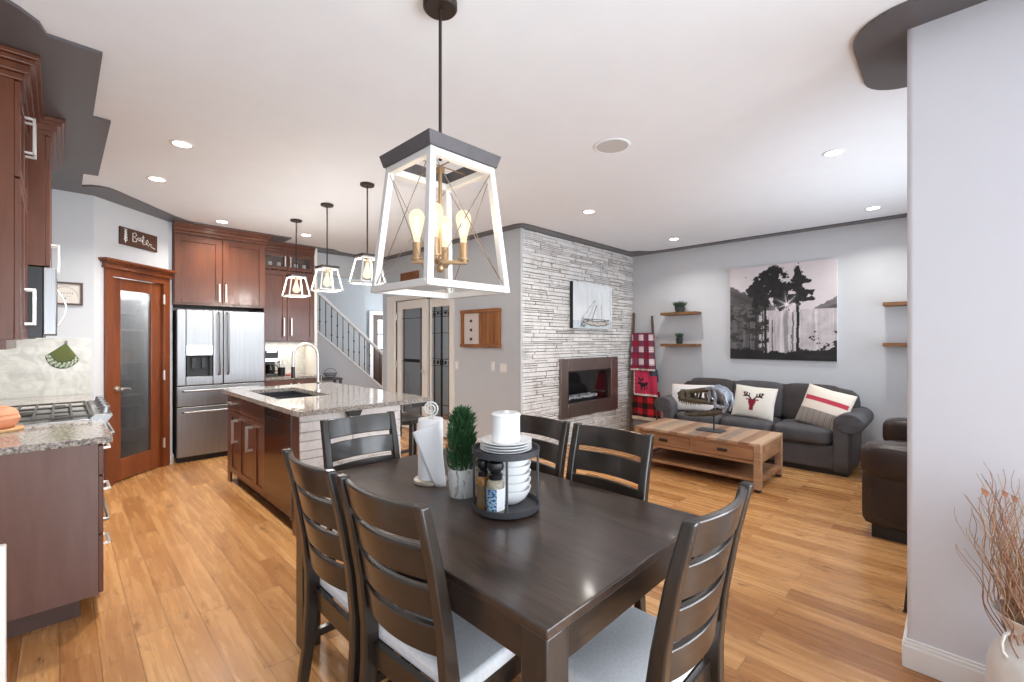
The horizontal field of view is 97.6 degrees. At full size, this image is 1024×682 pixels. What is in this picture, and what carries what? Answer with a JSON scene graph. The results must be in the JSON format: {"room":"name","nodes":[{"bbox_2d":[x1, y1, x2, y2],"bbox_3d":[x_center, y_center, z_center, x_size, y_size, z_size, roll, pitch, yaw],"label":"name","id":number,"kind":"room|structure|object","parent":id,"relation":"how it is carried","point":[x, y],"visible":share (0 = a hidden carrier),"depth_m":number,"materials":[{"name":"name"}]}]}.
{"room":"dining area","nodes":[
{"label":"dining area","id":0,"kind":"room"},
{"bbox_2d":[11,189,93,399],"bbox_3d":[-4.176,0.028,3.941,0.100,2.765,0.724,0,0,45],"label":"wall","id":1,"kind":"structure","parent":0,"point":[72,213],"depth_m":4.08,"materials":[{"name":"paint"}]},
{"bbox_2d":[0,338,90,398],"bbox_3d":[-4.144,0.240,3.896,0.008,0.510,0.705,0,0,45],"label":"backsplash","id":2,"kind":"structure","parent":1,"relation":"attached to","point":[25,371],"depth_m":3.92,"materials":[{"name":"stone"}]},
{"bbox_2d":[45,342,78,368],"bbox_3d":[-4.017,0.129,4.005,0.020,0.252,0.216,0,0,45],"label":"pot holder","id":3,"kind":"object","parent":1,"relation":"hanging from","point":[63,356],"visible":1,"depth_m":4.00,"materials":[{"name":"green fabric"}]},
{"bbox_2d":[57,281,82,305],"bbox_3d":[-4.010,-0.418,4.021,0.021,0.206,0.232,0,0,45],"label":"framed print","id":4,"kind":"object","parent":1,"relation":"attached to","point":[72,292],"visible":0.7,"depth_m":4.05,"materials":[{"name":"paper"}]},
{"bbox_2d":[94,196,172,486],"bbox_3d":[-3.938,0.028,4.649,0.100,2.765,0.972,0,0,0],"label":"wall","id":5,"kind":"structure","parent":0,"point":[108,216],"depth_m":4.36,"materials":[{"name":"paint"}]},
{"bbox_2d":[98,257,177,486],"bbox_3d":[-3.894,0.315,4.665,0.187,2.190,0.922,0,0,0],"label":"door","id":6,"kind":"structure","parent":5,"relation":"in","point":[136,295],"depth_m":4.65,"materials":[{"name":"orange wood"}]},
{"bbox_2d":[119,226,156,252],"bbox_3d":[-3.875,-1.040,4.656,0.025,0.176,0.462,0,0,0],"label":"wall sign","id":7,"kind":"object","parent":5,"relation":"attached to","point":[127,236],"visible":1,"depth_m":4.63,"materials":[{"name":"brown wood"}]},
{"bbox_2d":[168,222,171,463],"bbox_3d":[-4.173,0.028,5.329,0.770,2.765,0.100,0,0,45],"label":"wall","id":8,"kind":"structure","parent":0,"point":[169,223],"depth_m":5.08,"materials":[{"name":"paint"}]},
{"bbox_2d":[173,249,316,373],"bbox_3d":[-3.634,0.028,6.104,0.445,2.765,1.760,0,0,45],"label":"wall","id":9,"kind":"structure","parent":0,"point":[311,358],"depth_m":6.57,"materials":[{"name":"beige paint"}]},
{"bbox_2d":[172,221,271,385],"bbox_3d":[-3.705,0.035,5.658,0.763,2.749,1.014,0,0,45],"label":"tall cabinet","id":10,"kind":"object","parent":9,"relation":"attached to","point":[217,268],"visible":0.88,"depth_m":5.38,"materials":[{"name":"brown wood"}]},
{"bbox_2d":[265,342,305,373],"bbox_3d":[-3.391,0.253,6.518,0.008,0.485,0.750,0,0,45],"label":"backsplash","id":11,"kind":"structure","parent":9,"relation":"attached to","point":[284,349],"depth_m":6.62,"materials":[{"name":"tile"}]},
{"bbox_2d":[265,241,315,341],"bbox_3d":[-3.248,-0.657,6.371,0.398,1.364,0.742,0,0,45],"label":"upper cabinet","id":12,"kind":"object","parent":9,"relation":"attached to","point":[287,319],"visible":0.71,"depth_m":6.29,"materials":[{"name":"brown wood"}]},
{"bbox_2d":[317,275,364,369],"bbox_3d":[-4.391,0.028,8.711,0.100,2.765,3.200,0,0,45],"label":"wall","id":13,"kind":"structure","parent":0,"point":[350,302],"depth_m":9.51,"materials":[{"name":"paint"}]},
{"bbox_2d":[317,252,382,281],"bbox_3d":[-2.659,-1.183,7.270,0.150,0.345,1.350,0,0,45],"label":"wall header","id":14,"kind":"structure","parent":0,"point":[345,263],"depth_m":7.14,"materials":[{"name":"paint"}]},
{"bbox_2d":[365,283,382,373],"bbox_3d":[-5.030,0.028,9.203,0.100,2.765,7.200,0,0,45],"label":"wall","id":15,"kind":"structure","parent":0,"point":[373,302],"depth_m":10.74,"materials":[{"name":"paint"}]},
{"bbox_2d":[369,311,382,384],"bbox_3d":[-3.021,0.360,11.119,0.060,2.100,1.130,0,0,45],"label":"door","id":16,"kind":"structure","parent":15,"relation":"in","point":[375,317],"depth_m":10.83,"materials":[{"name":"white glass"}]},
{"bbox_2d":[396,299,448,429],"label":"double door","id":17,"kind":"structure","parent":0,"point":[412,327],"depth_m":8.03,"materials":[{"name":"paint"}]},
{"bbox_2d":[383,228,524,437],"bbox_3d":[-1.024,0.028,6.531,3.214,2.765,0.100,0,0,45],"label":"wall","id":18,"kind":"structure","parent":0,"point":[487,391],"depth_m":5.81,"materials":[{"name":"paint"}]},
{"bbox_2d":[400,270,418,281],"bbox_3d":[-1.606,-1.000,7.019,0.500,0.130,0.024,0,0,45],"label":"wall sign","id":19,"kind":"object","parent":18,"relation":"attached to","point":[411,275],"visible":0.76,"depth_m":7.00,"materials":[{"name":"brown wood"}]},
{"bbox_2d":[387,288,453,427],"bbox_3d":[-1.405,0.345,6.902,1.790,2.130,0.140,0,0,45],"label":"trim","id":20,"kind":"structure","parent":18,"relation":"attached to","point":[392,300],"depth_m":7.31,"materials":[{"name":"white wood"}]},
{"bbox_2d":[430,298,448,437],"bbox_3d":[-1.027,0.388,6.541,0.545,2.020,0.040,0,0,45],"label":"door","id":21,"kind":"structure","parent":18,"relation":"in","point":[434,302],"depth_m":6.66,"materials":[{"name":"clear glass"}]},
{"bbox_2d":[460,308,500,347],"bbox_3d":[-0.420,-0.153,5.827,0.763,0.494,0.049,0,0,45],"label":"wall organizer","id":22,"kind":"object","parent":18,"relation":"attached to","point":[479,327],"visible":1,"depth_m":5.79,"materials":[{"name":"brown wood"}]},
{"bbox_2d":[519,228,521,433],"bbox_3d":[0.102,0.028,5.365,0.035,2.765,0.031,0,0,45],"label":"trim","id":23,"kind":"structure","parent":18,"relation":"attached to","point":[520,229],"depth_m":5.35,"materials":[{"name":"paint"}]},
{"bbox_2d":[11,0,906,284],"bbox_3d":[-0.696,-1.405,4.911,12.500,0.100,7.400,0,0,45],"label":"ceiling","id":24,"kind":"structure","parent":0,"point":[728,112],"depth_m":2.67,"materials":[{"name":"paint"}]},
{"bbox_2d":[169,139,194,148],"bbox_3d":[-2.281,-1.352,3.097,0.144,0.006,0.144,0,0,45],"label":"recessed light","id":25,"kind":"object","parent":24,"relation":"in","point":[178,143],"visible":1,"depth_m":3.09,"materials":[{"name":"white"}]},
{"bbox_2d":[281,219,310,297],"bbox_3d":[-2.436,-0.922,5.058,0.240,0.867,0.240,0,0,45],"label":"pendant light","id":26,"kind":"object","parent":24,"relation":"hanging from","point":[296,289],"visible":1,"depth_m":5.05,"materials":[{"name":"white metal"}]},
{"bbox_2d":[310,202,343,292],"bbox_3d":[-1.846,-0.922,4.474,0.240,0.867,0.240,0,0,45],"label":"pendant light","id":27,"kind":"object","parent":24,"relation":"hanging from","point":[326,282],"visible":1,"depth_m":4.47,"materials":[{"name":"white metal"}]},
{"bbox_2d":[348,182,386,285],"bbox_3d":[-1.256,-0.922,3.890,0.240,0.867,0.240,0,0,45],"label":"pendant light","id":28,"kind":"object","parent":24,"relation":"hanging from","point":[367,273],"visible":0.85,"depth_m":3.87,"materials":[{"name":"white metal"}]},
{"bbox_2d":[370,0,509,298],"bbox_3d":[-0.288,-0.770,1.798,0.398,1.169,0.398,0,0,45],"label":"chandelier","id":29,"kind":"object","parent":24,"relation":"hanging from","point":[400,162],"visible":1,"depth_m":1.78,"materials":[{"name":"white metal"}]},
{"bbox_2d":[594,138,629,153],"bbox_3d":[0.699,-1.352,3.129,0.248,0.006,0.248,0,0,45],"label":"ceiling speaker","id":30,"kind":"object","parent":24,"relation":"attached to","point":[612,145],"visible":1,"depth_m":3.11,"materials":[{"name":"paint"}]},
{"bbox_2d":[7,414,941,681],"bbox_3d":[-0.696,1.450,4.911,12.500,0.080,7.400,0,0,45],"label":"floor","id":31,"kind":"structure","parent":0,"point":[199,569],"depth_m":2.53,"materials":[{"name":"brown wood"}]},
{"bbox_2d":[0,544,6,681],"bbox_3d":[-1.618,1.005,1.180,0.030,0.810,0.380,0,0,45],"label":"gate","id":32,"kind":"object","parent":31,"relation":"on","point":[3,547],"visible":1,"depth_m":1.30,"materials":[{"name":"white"}]},
{"bbox_2d":[0,443,110,638],"bbox_3d":[-2.561,0.970,2.331,0.660,0.880,0.698,0,0,45],"label":"base cabinet","id":33,"kind":"object","parent":31,"relation":"on","point":[51,501],"visible":0.88,"depth_m":2.19,"materials":[{"name":"brown wood"}]},
{"bbox_2d":[0,419,112,455],"bbox_3d":[-2.558,0.512,2.322,0.692,0.035,0.690,0,0,45],"label":"countertop","id":34,"kind":"structure","parent":33,"relation":"on","point":[34,438],"depth_m":2.30,"materials":[{"name":"stone"}]},
{"bbox_2d":[0,425,24,433],"bbox_3d":[-2.801,0.486,2.415,0.236,0.018,0.236,0,0,45],"label":"trivet","id":35,"kind":"object","parent":34,"relation":"on","point":[14,428],"visible":0.82,"depth_m":2.42,"materials":[{"name":"brown wood"}]},
{"bbox_2d":[0,405,20,428],"bbox_3d":[-2.801,0.401,2.415,0.208,0.152,0.208,0,0,45],"label":"terracotta pot","id":36,"kind":"object","parent":35,"relation":"on","point":[9,416],"visible":1,"depth_m":2.42,"materials":[{"name":"orange ceramic"}]},
{"bbox_2d":[0,413,20,428],"bbox_3d":[-2.801,0.440,2.415,0.208,0.074,0.208,0,0,45],"label":"bread","id":37,"kind":"object","parent":36,"relation":"on","point":[7,420],"depth_m":2.41,"materials":[{"name":"food"}]},
{"bbox_2d":[10,395,114,520],"bbox_3d":[-3.098,0.916,2.918,0.909,0.988,0.727,0,0,45],"label":"gas range","id":38,"kind":"object","parent":31,"relation":"on","point":[96,409],"visible":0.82,"depth_m":2.90,"materials":[{"name":"metal"}]},
{"bbox_2d":[15,404,92,425],"bbox_3d":[-3.136,0.501,2.880,0.909,0.027,0.620,0,0,45],"label":"cooktop","id":39,"kind":"object","parent":38,"relation":"in","point":[61,414],"depth_m":2.85,"materials":[{"name":"silver metal"}]},
{"bbox_2d":[173,309,263,462],"bbox_3d":[-3.706,0.530,5.625,0.777,1.760,0.906,0,0,45],"label":"fridge","id":40,"kind":"object","parent":31,"relation":"on","point":[214,351],"visible":0.88,"depth_m":5.30,"materials":[{"name":"silver metal"}]},
{"bbox_2d":[265,378,320,385],"bbox_3d":[-3.155,0.970,6.278,0.642,0.880,0.738,0,0,45],"label":"base cabinet","id":41,"kind":"object","parent":31,"relation":"on","point":[306,380],"visible":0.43,"depth_m":6.05,"materials":[{"name":"brown wood"}]},
{"bbox_2d":[265,373,321,380],"bbox_3d":[-3.166,0.512,6.293,0.625,0.035,0.743,0,0,45],"label":"countertop","id":42,"kind":"structure","parent":41,"relation":"on","point":[297,375],"depth_m":6.11,"materials":[{"name":"stone"}]},
{"bbox_2d":[265,351,278,376],"bbox_3d":[-3.349,0.323,6.194,0.224,0.345,0.193,0,0,45],"label":"coffee maker","id":43,"kind":"object","parent":42,"relation":"on","point":[271,357],"visible":0.77,"depth_m":6.11,"materials":[{"name":"silver plastic"}]},
{"bbox_2d":[227,391,400,536],"bbox_3d":[-1.912,0.970,4.101,1.933,0.880,0.867,0,0,45],"label":"kitchen island","id":44,"kind":"object","parent":31,"relation":"on","point":[246,419],"visible":0.34,"depth_m":3.79,"materials":[{"name":"brown wood"}]},
{"bbox_2d":[265,407,292,520],"bbox_3d":[-1.810,0.924,3.475,0.618,0.772,0.032,0,0,45],"label":"dishwasher","id":45,"kind":"object","parent":44,"relation":"in","point":[278,425],"visible":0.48,"depth_m":3.45,"materials":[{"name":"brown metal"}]},
{"bbox_2d":[222,382,430,416],"bbox_3d":[-1.811,0.512,4.186,2.035,0.035,1.100,0,0,45],"label":"island countertop","id":46,"kind":"structure","parent":44,"relation":"on","point":[333,397],"depth_m":3.79,"materials":[{"name":"stone"}]},
{"bbox_2d":[258,391,315,398],"bbox_3d":[-2.119,0.627,4.220,0.918,0.193,0.443,0,0,45],"label":"sink","id":47,"kind":"object","parent":46,"relation":"in","point":[284,394],"visible":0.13,"depth_m":4.54,"materials":[{"name":"black metal"}]},
{"bbox_2d":[291,342,321,390],"bbox_3d":[-1.938,0.259,4.249,0.123,0.472,0.276,0,0,45],"label":"faucet","id":48,"kind":"object","parent":46,"relation":"on","point":[305,343],"visible":1,"depth_m":4.27,"materials":[{"name":"silver metal"}]},
{"bbox_2d":[282,448,410,681],"bbox_3d":[-0.566,0.917,1.773,0.440,0.985,0.552,0,0,45],"label":"dining chair","id":49,"kind":"object","parent":31,"relation":"on","point":[325,579],"visible":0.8,"depth_m":1.59,"materials":[{"name":"black wood"}]},
{"bbox_2d":[317,291,382,389],"bbox_3d":[-3.641,-0.220,8.635,1.015,3.259,2.772,0,0,45],"label":"staircase","id":50,"kind":"structure","parent":31,"relation":"on","point":[330,355],"depth_m":8.40,"materials":[{"name":"black metal"}]},
{"bbox_2d":[320,411,399,598],"bbox_3d":[-0.693,0.917,2.361,0.552,0.985,0.440,0,0,45],"label":"dining chair","id":51,"kind":"object","parent":31,"relation":"on","point":[335,428],"visible":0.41,"depth_m":2.51,"materials":[{"name":"black wood"}]},
{"bbox_2d":[400,411,439,455],"bbox_3d":[-0.955,1.068,4.323,0.430,0.685,0.348,0,0,45],"label":"counter stool","id":52,"kind":"object","parent":31,"relation":"on","point":[408,418],"visible":0.39,"depth_m":4.31,"materials":[{"name":"brown wood"}]},
{"bbox_2d":[336,474,520,681],"bbox_3d":[-0.227,0.917,1.462,0.440,0.985,0.552,0,0,41],"label":"dining chair","id":53,"kind":"object","parent":31,"relation":"on","point":[437,642],"visible":0.81,"depth_m":1.30,"materials":[{"name":"brown wood"}]},
{"bbox_2d":[296,448,703,681],"bbox_3d":[-0.148,1.030,1.861,1.530,0.760,0.900,0,0,45],"label":"dining table","id":54,"kind":"object","parent":31,"relation":"on","point":[543,584],"visible":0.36,"depth_m":1.37,"materials":[{"name":"brown wood"}]},
{"bbox_2d":[413,401,447,486],"bbox_3d":[-0.374,0.466,2.052,0.156,0.368,0.170,0,0,-5],"label":"paper towel holder","id":55,"kind":"object","parent":54,"relation":"on","point":[428,437],"visible":1,"depth_m":1.99,"materials":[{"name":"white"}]},
{"bbox_2d":[444,404,478,498],"bbox_3d":[-0.208,0.457,1.876,0.151,0.385,0.154,0,0,-6],"label":"potted plant","id":56,"kind":"object","parent":54,"relation":"on","point":[460,474],"visible":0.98,"depth_m":1.84,"materials":[{"name":"green plant"}]},
{"bbox_2d":[472,442,539,519],"bbox_3d":[-0.023,0.529,1.733,0.262,0.234,0.262,0,0,45],"label":"tiered tray","id":57,"kind":"object","parent":54,"relation":"on","point":[529,505],"visible":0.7,"depth_m":1.66,"materials":[{"name":"grey metal"}]},
{"bbox_2d":[477,459,488,509],"bbox_3d":[-0.110,0.544,1.705,0.049,0.186,0.049,0,0,0],"label":"bottle","id":58,"kind":"object","parent":57,"relation":"on","point":[482,478],"visible":0.79,"depth_m":1.69,"materials":[{"name":"brown glass"}]},
{"bbox_2d":[486,461,504,512],"bbox_3d":[-0.061,0.543,1.661,0.069,0.189,0.069,0,0,0],"label":"bottle","id":59,"kind":"object","parent":57,"relation":"on","point":[495,485],"visible":0.88,"depth_m":1.64,"materials":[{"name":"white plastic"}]},
{"bbox_2d":[480,446,531,454],"bbox_3d":[-0.023,0.421,1.733,0.200,0.016,0.200,0,0,45],"label":"plate","id":60,"kind":"object","parent":57,"relation":"on","point":[529,448],"visible":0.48,"depth_m":1.69,"materials":[{"name":"white ceramic"}]},
{"bbox_2d":[480,444,531,451],"bbox_3d":[-0.023,0.411,1.733,0.200,0.016,0.200,0,0,45],"label":"plate","id":61,"kind":"object","parent":60,"relation":"on","point":[481,445],"visible":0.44,"depth_m":1.69,"materials":[{"name":"white ceramic"}]},
{"bbox_2d":[480,441,531,448],"bbox_3d":[-0.023,0.400,1.733,0.200,0.016,0.200,0,0,45],"label":"plate","id":62,"kind":"object","parent":61,"relation":"on","point":[481,442],"visible":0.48,"depth_m":1.68,"materials":[{"name":"white ceramic"}]},
{"bbox_2d":[480,434,531,446],"bbox_3d":[-0.023,0.390,1.733,0.200,0.016,0.200,0,0,45],"label":"plate","id":63,"kind":"object","parent":62,"relation":"on","point":[487,439],"visible":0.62,"depth_m":1.72,"materials":[{"name":"white ceramic"}]},
{"bbox_2d":[491,410,520,443],"bbox_3d":[-0.023,0.332,1.733,0.114,0.121,0.114,0,0,45],"label":"canister","id":64,"kind":"object","parent":63,"relation":"on","point":[505,423],"visible":0.98,"depth_m":1.69,"materials":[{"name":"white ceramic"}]},
{"bbox_2d":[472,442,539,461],"bbox_3d":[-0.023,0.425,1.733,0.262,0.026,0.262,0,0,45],"label":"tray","id":65,"kind":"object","parent":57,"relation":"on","point":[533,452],"depth_m":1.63,"materials":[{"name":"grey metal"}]},
{"bbox_2d":[505,483,530,504],"bbox_3d":[-0.011,0.607,1.768,0.172,0.062,0.172,0,0,45],"label":"bowl","id":66,"kind":"object","parent":57,"relation":"on","point":[513,498],"visible":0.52,"depth_m":1.70,"materials":[{"name":"white ceramic"}]},
{"bbox_2d":[488,476,530,492],"bbox_3d":[-0.011,0.575,1.768,0.172,0.062,0.172,0,0,45],"label":"bowl","id":67,"kind":"object","parent":66,"relation":"on","point":[512,488],"visible":0.36,"depth_m":1.70,"materials":[{"name":"white ceramic"}]},
{"bbox_2d":[488,468,530,483],"bbox_3d":[-0.011,0.543,1.768,0.172,0.062,0.172,0,0,45],"label":"bowl","id":68,"kind":"object","parent":67,"relation":"on","point":[518,479],"visible":0.34,"depth_m":1.70,"materials":[{"name":"white ceramic"}]},
{"bbox_2d":[501,460,530,475],"bbox_3d":[-0.011,0.512,1.768,0.172,0.062,0.172,0,0,45],"label":"bowl","id":69,"kind":"object","parent":68,"relation":"on","point":[516,471],"visible":0.3,"depth_m":1.70,"materials":[{"name":"white ceramic"}]},
{"bbox_2d":[520,414,570,478],"bbox_3d":[-0.023,0.917,2.322,0.440,0.985,0.552,0,0,45],"label":"dining chair","id":70,"kind":"object","parent":31,"relation":"on","point":[551,428],"visible":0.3,"depth_m":2.40,"materials":[{"name":"black wood"}]},
{"bbox_2d":[566,422,653,611],"bbox_3d":[0.311,0.917,1.991,0.440,0.985,0.552,0,0,45],"label":"dining chair","id":71,"kind":"object","parent":31,"relation":"on","point":[633,443],"visible":0.3,"depth_m":2.14,"materials":[{"name":"black wood"}]},
{"bbox_2d":[629,313,657,430],"bbox_3d":[2.055,0.491,6.885,0.573,1.847,0.278,0,0,45],"label":"blanket ladder","id":72,"kind":"object","parent":31,"relation":"on","point":[652,320],"visible":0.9,"depth_m":6.96,"materials":[{"name":"brown wood"}]},
{"bbox_2d":[630,333,654,370],"bbox_3d":[2.034,0.181,6.927,0.426,0.581,0.167,0,0,45],"label":"blanket","id":73,"kind":"object","parent":72,"relation":"hanging from","point":[642,347],"visible":1,"depth_m":6.92,"materials":[{"name":"red fabric"}]},
{"bbox_2d":[632,389,660,420],"bbox_3d":[2.038,0.991,6.790,0.493,0.442,0.118,0,0,45],"label":"blanket","id":74,"kind":"object","parent":72,"relation":"hanging from","point":[643,404],"visible":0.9,"depth_m":6.79,"materials":[{"name":"red fabric"}]},
{"bbox_2d":[634,369,658,396],"bbox_3d":[2.043,0.646,6.844,0.428,0.411,0.122,0,0,45],"label":"blanket","id":75,"kind":"object","parent":72,"relation":"hanging from","point":[645,382],"visible":1,"depth_m":6.83,"materials":[{"name":"red fabric"}]},
{"bbox_2d":[568,481,753,681],"bbox_3d":[0.392,0.917,1.364,0.552,0.985,0.440,0,0,45],"label":"dining chair","id":76,"kind":"object","parent":31,"relation":"on","point":[685,637],"visible":0.84,"depth_m":1.20,"materials":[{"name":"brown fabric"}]},
{"bbox_2d":[635,418,782,492],"bbox_3d":[2.079,1.185,4.814,1.280,0.450,0.754,0,0,45],"label":"coffee table","id":77,"kind":"object","parent":31,"relation":"on","point":[737,452],"visible":0.91,"depth_m":4.58,"materials":[{"name":"brown wood"}]},
{"bbox_2d":[677,385,733,433],"bbox_3d":[2.052,0.717,4.794,0.562,0.487,0.228,0,0,45],"label":"sculpture","id":78,"kind":"object","parent":77,"relation":"on","point":[720,392],"visible":1,"depth_m":4.71,"materials":[{"name":"grey metal"}]},
{"bbox_2d":[640,448,774,481],"bbox_3d":[2.084,1.308,4.819,1.240,0.025,0.700,0,0,45],"label":"shelf","id":79,"kind":"object","parent":77,"relation":"attached to","point":[729,468],"depth_m":4.66,"materials":[{"name":"brown wood"}]},
{"bbox_2d":[654,378,873,476],"bbox_3d":[2.992,0.961,5.530,2.240,0.898,0.839,0,0,45],"label":"sofa","id":80,"kind":"object","parent":31,"relation":"on","point":[808,447],"visible":0.57,"depth_m":4.94,"materials":[{"name":"grey fabric"}]},
{"bbox_2d":[672,384,715,411],"bbox_3d":[2.380,0.760,5.881,0.616,0.368,0.207,0,0,45],"label":"throw pillow","id":81,"kind":"object","parent":80,"relation":"on","point":[676,388],"visible":0.47,"depth_m":5.87,"materials":[{"name":"white fabric"}]},
{"bbox_2d":[676,411,730,424],"bbox_3d":[2.514,1.028,5.857,0.592,0.215,0.630,0,0,45],"label":"seat cushion","id":82,"kind":"object","parent":80,"relation":"on","point":[680,415],"depth_m":5.60,"materials":[{"name":"grey fabric"}]},
{"bbox_2d":[690,378,733,412],"bbox_3d":[2.706,0.747,6.051,0.598,0.470,0.278,0,0,45],"label":"cushion","id":83,"kind":"object","parent":80,"relation":"on","point":[727,383],"depth_m":5.96,"materials":[{"name":"grey fabric"}]},
{"bbox_2d":[721,415,781,431],"bbox_3d":[2.918,1.028,5.455,0.592,0.215,0.630,0,0,45],"label":"seat cushion","id":84,"kind":"object","parent":80,"relation":"on","point":[727,420],"depth_m":5.25,"materials":[{"name":"grey fabric"}]},
{"bbox_2d":[731,384,777,421],"bbox_3d":[2.903,0.747,5.374,0.481,0.398,0.205,0,0,45],"label":"throw pillow","id":85,"kind":"object","parent":80,"relation":"on","point":[754,402],"visible":1,"depth_m":5.30,"materials":[{"name":"white fabric"}]},
{"bbox_2d":[732,380,783,417],"bbox_3d":[3.111,0.747,5.650,0.598,0.470,0.278,0,0,45],"label":"cushion","id":86,"kind":"object","parent":80,"relation":"on","point":[779,403],"depth_m":5.47,"materials":[{"name":"grey fabric"}]},
{"bbox_2d":[773,419,832,444],"bbox_3d":[3.324,1.028,5.054,0.592,0.215,0.630,0,0,45],"label":"seat cushion","id":87,"kind":"object","parent":80,"relation":"on","point":[794,432],"depth_m":4.85,"materials":[{"name":"grey fabric"}]},
{"bbox_2d":[782,383,841,418],"bbox_3d":[3.516,0.747,5.248,0.598,0.470,0.278,0,0,45],"label":"cushion","id":88,"kind":"object","parent":80,"relation":"on","point":[793,394],"depth_m":5.29,"materials":[{"name":"grey fabric"}]},
{"bbox_2d":[795,384,856,431],"bbox_3d":[3.397,0.749,4.865,0.232,0.517,0.544,0,0,-35],"label":"throw pillow","id":89,"kind":"object","parent":80,"relation":"on","point":[820,406],"visible":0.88,"depth_m":4.82,"materials":[{"name":"beige fabric"}]},
{"bbox_2d":[861,417,906,543],"bbox_3d":[3.426,0.967,3.497,0.945,0.886,1.683,0,0,45],"label":"armchair","id":90,"kind":"object","parent":31,"relation":"on","point":[883,462],"visible":0.37,"depth_m":3.16,"materials":[{"name":"brown leather"}]},
{"bbox_2d":[985,599,1023,681],"bbox_3d":[1.824,1.186,1.550,0.256,0.448,0.256,0,0,45],"label":"vase","id":91,"kind":"object","parent":31,"relation":"on","point":[1002,664],"visible":0.84,"depth_m":1.55,"materials":[{"name":"white ceramic"}]},
{"bbox_2d":[954,462,1023,657],"bbox_3d":[1.829,0.860,1.548,0.433,1.060,0.352,0,0,45],"label":"twigs","id":92,"kind":"object","parent":91,"relation":"in","point":[1013,601],"visible":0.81,"depth_m":1.60,"materials":[{"name":"brown plant"}]},
{"bbox_3d":[-3.796,0.970,3.553,0.955,0.880,0.698,0,0,45],"label":"base cabinet","id":93,"kind":"object","parent":31,"relation":"on","visible":0},
{"bbox_2d":[0,394,92,408],"bbox_3d":[-3.798,0.512,3.550,0.968,0.035,0.690,0,0,45],"label":"countertop","id":94,"kind":"structure","parent":93,"relation":"on","point":[78,397],"depth_m":3.67,"materials":[{"name":"stone"}]},
{"bbox_2d":[522,229,632,444],"bbox_3d":[0.859,0.028,6.469,0.518,2.765,2.598,0,0,45],"label":"stone wall","id":95,"kind":"structure","parent":0,"point":[529,353],"depth_m":5.93,"materials":[{"name":"white stone"}]},
{"bbox_2d":[558,356,617,419],"bbox_3d":[0.952,0.646,6.506,0.493,0.792,1.385,0,0,45],"label":"fireplace","id":96,"kind":"object","parent":95,"relation":"attached to","point":[587,386],"visible":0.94,"depth_m":6.53,"materials":[{"name":"brown metal"}]},
{"bbox_2d":[569,395,598,403],"bbox_3d":[0.923,0.858,6.510,0.250,0.045,0.850,0,0,45],"label":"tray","id":97,"kind":"object","parent":96,"relation":"on","point":[572,398],"depth_m":6.46,"materials":[{"name":"metal"}]},
{"bbox_2d":[570,281,611,328],"bbox_3d":[1.132,-0.475,6.345,0.052,0.630,0.950,0,0,45],"label":"picture","id":98,"kind":"object","parent":95,"relation":"attached to","point":[590,304],"visible":1,"depth_m":6.27,"materials":[{"name":"white fabric"}]},
{"bbox_2d":[632,217,906,447],"bbox_3d":[1.269,0.028,7.961,10.800,2.765,0.100,0,0,45],"label":"wall","id":99,"kind":"structure","parent":0,"point":[872,256],"depth_m":5.59,"materials":[{"name":"paint"}]},
{"bbox_2d":[660,311,700,315],"bbox_3d":[2.467,-0.385,6.563,0.530,0.040,0.199,0,0,45],"label":"floating shelf","id":100,"kind":"object","parent":99,"relation":"attached to","point":[690,312],"visible":1,"depth_m":6.46,"materials":[{"name":"brown wood"}]},
{"bbox_2d":[730,258,837,361],"bbox_3d":[3.428,-0.358,5.729,1.204,1.226,0.032,0,0,45],"label":"picture","id":101,"kind":"object","parent":99,"relation":"attached to","point":[786,311],"visible":1,"depth_m":5.66},
{"bbox_2d":[907,0,1023,664],"bbox_3d":[2.588,0.028,1.298,2.150,2.765,0.333,0,0,45],"label":"wall","id":102,"kind":"structure","parent":0,"point":[965,67],"depth_m":1.82,"materials":[{"name":"paint"}]},
{"bbox_2d":[0,0,906,260],"bbox_3d":[0.335,-1.348,3.891,9.000,0.016,7.000,0,0,45],"label":"trim","id":103,"kind":"structure","parent":102,"relation":"attached to","point":[70,71],"depth_m":2.73,"materials":[{"name":"paint"}]},
{"bbox_2d":[853,0,986,89],"bbox_3d":[2.541,-1.348,1.386,2.339,0.016,0.785,0,0,45],"label":"trim","id":104,"kind":"structure","parent":102,"relation":"attached to","point":[880,47],"depth_m":1.99,"materials":[{"name":"paint"}]},
{"bbox_2d":[902,617,985,681],"bbox_3d":[2.090,1.347,1.792,0.780,0.125,0.365,0,0,45],"label":"baseboard","id":105,"kind":"structure","parent":102,"relation":"attached to","point":[941,665],"depth_m":1.85,"materials":[{"name":"white wood"}]},
{"bbox_3d":[-1.702,0.027,0.911,7.900,2.765,0.100,0,0,45],"label":"wall","id":106,"kind":"structure","parent":0,"visible":0},
{"bbox_2d":[0,44,43,349],"bbox_3d":[-2.652,-0.647,2.232,0.780,1.384,0.430,0,0,45],"label":"upper cabinet","id":107,"kind":"object","parent":106,"relation":"attached to","point":[21,95],"visible":1,"depth_m":2.10,"materials":[{"name":"brown wood"}]},
{"bbox_2d":[28,115,64,273],"bbox_3d":[-3.226,-0.889,2.864,0.915,0.899,0.520,0,0,45],"label":"upper cabinet","id":108,"kind":"object","parent":106,"relation":"attached to","point":[50,130],"visible":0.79,"depth_m":2.66,"materials":[{"name":"brown wood"}]},
{"bbox_2d":[28,266,66,338],"bbox_3d":[-3.198,-0.222,2.846,0.844,0.427,0.533,0,0,45],"label":"microwave","id":109,"kind":"object","parent":108,"relation":"attached to","point":[44,279],"visible":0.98,"depth_m":2.67,"materials":[{"name":"silver metal"}]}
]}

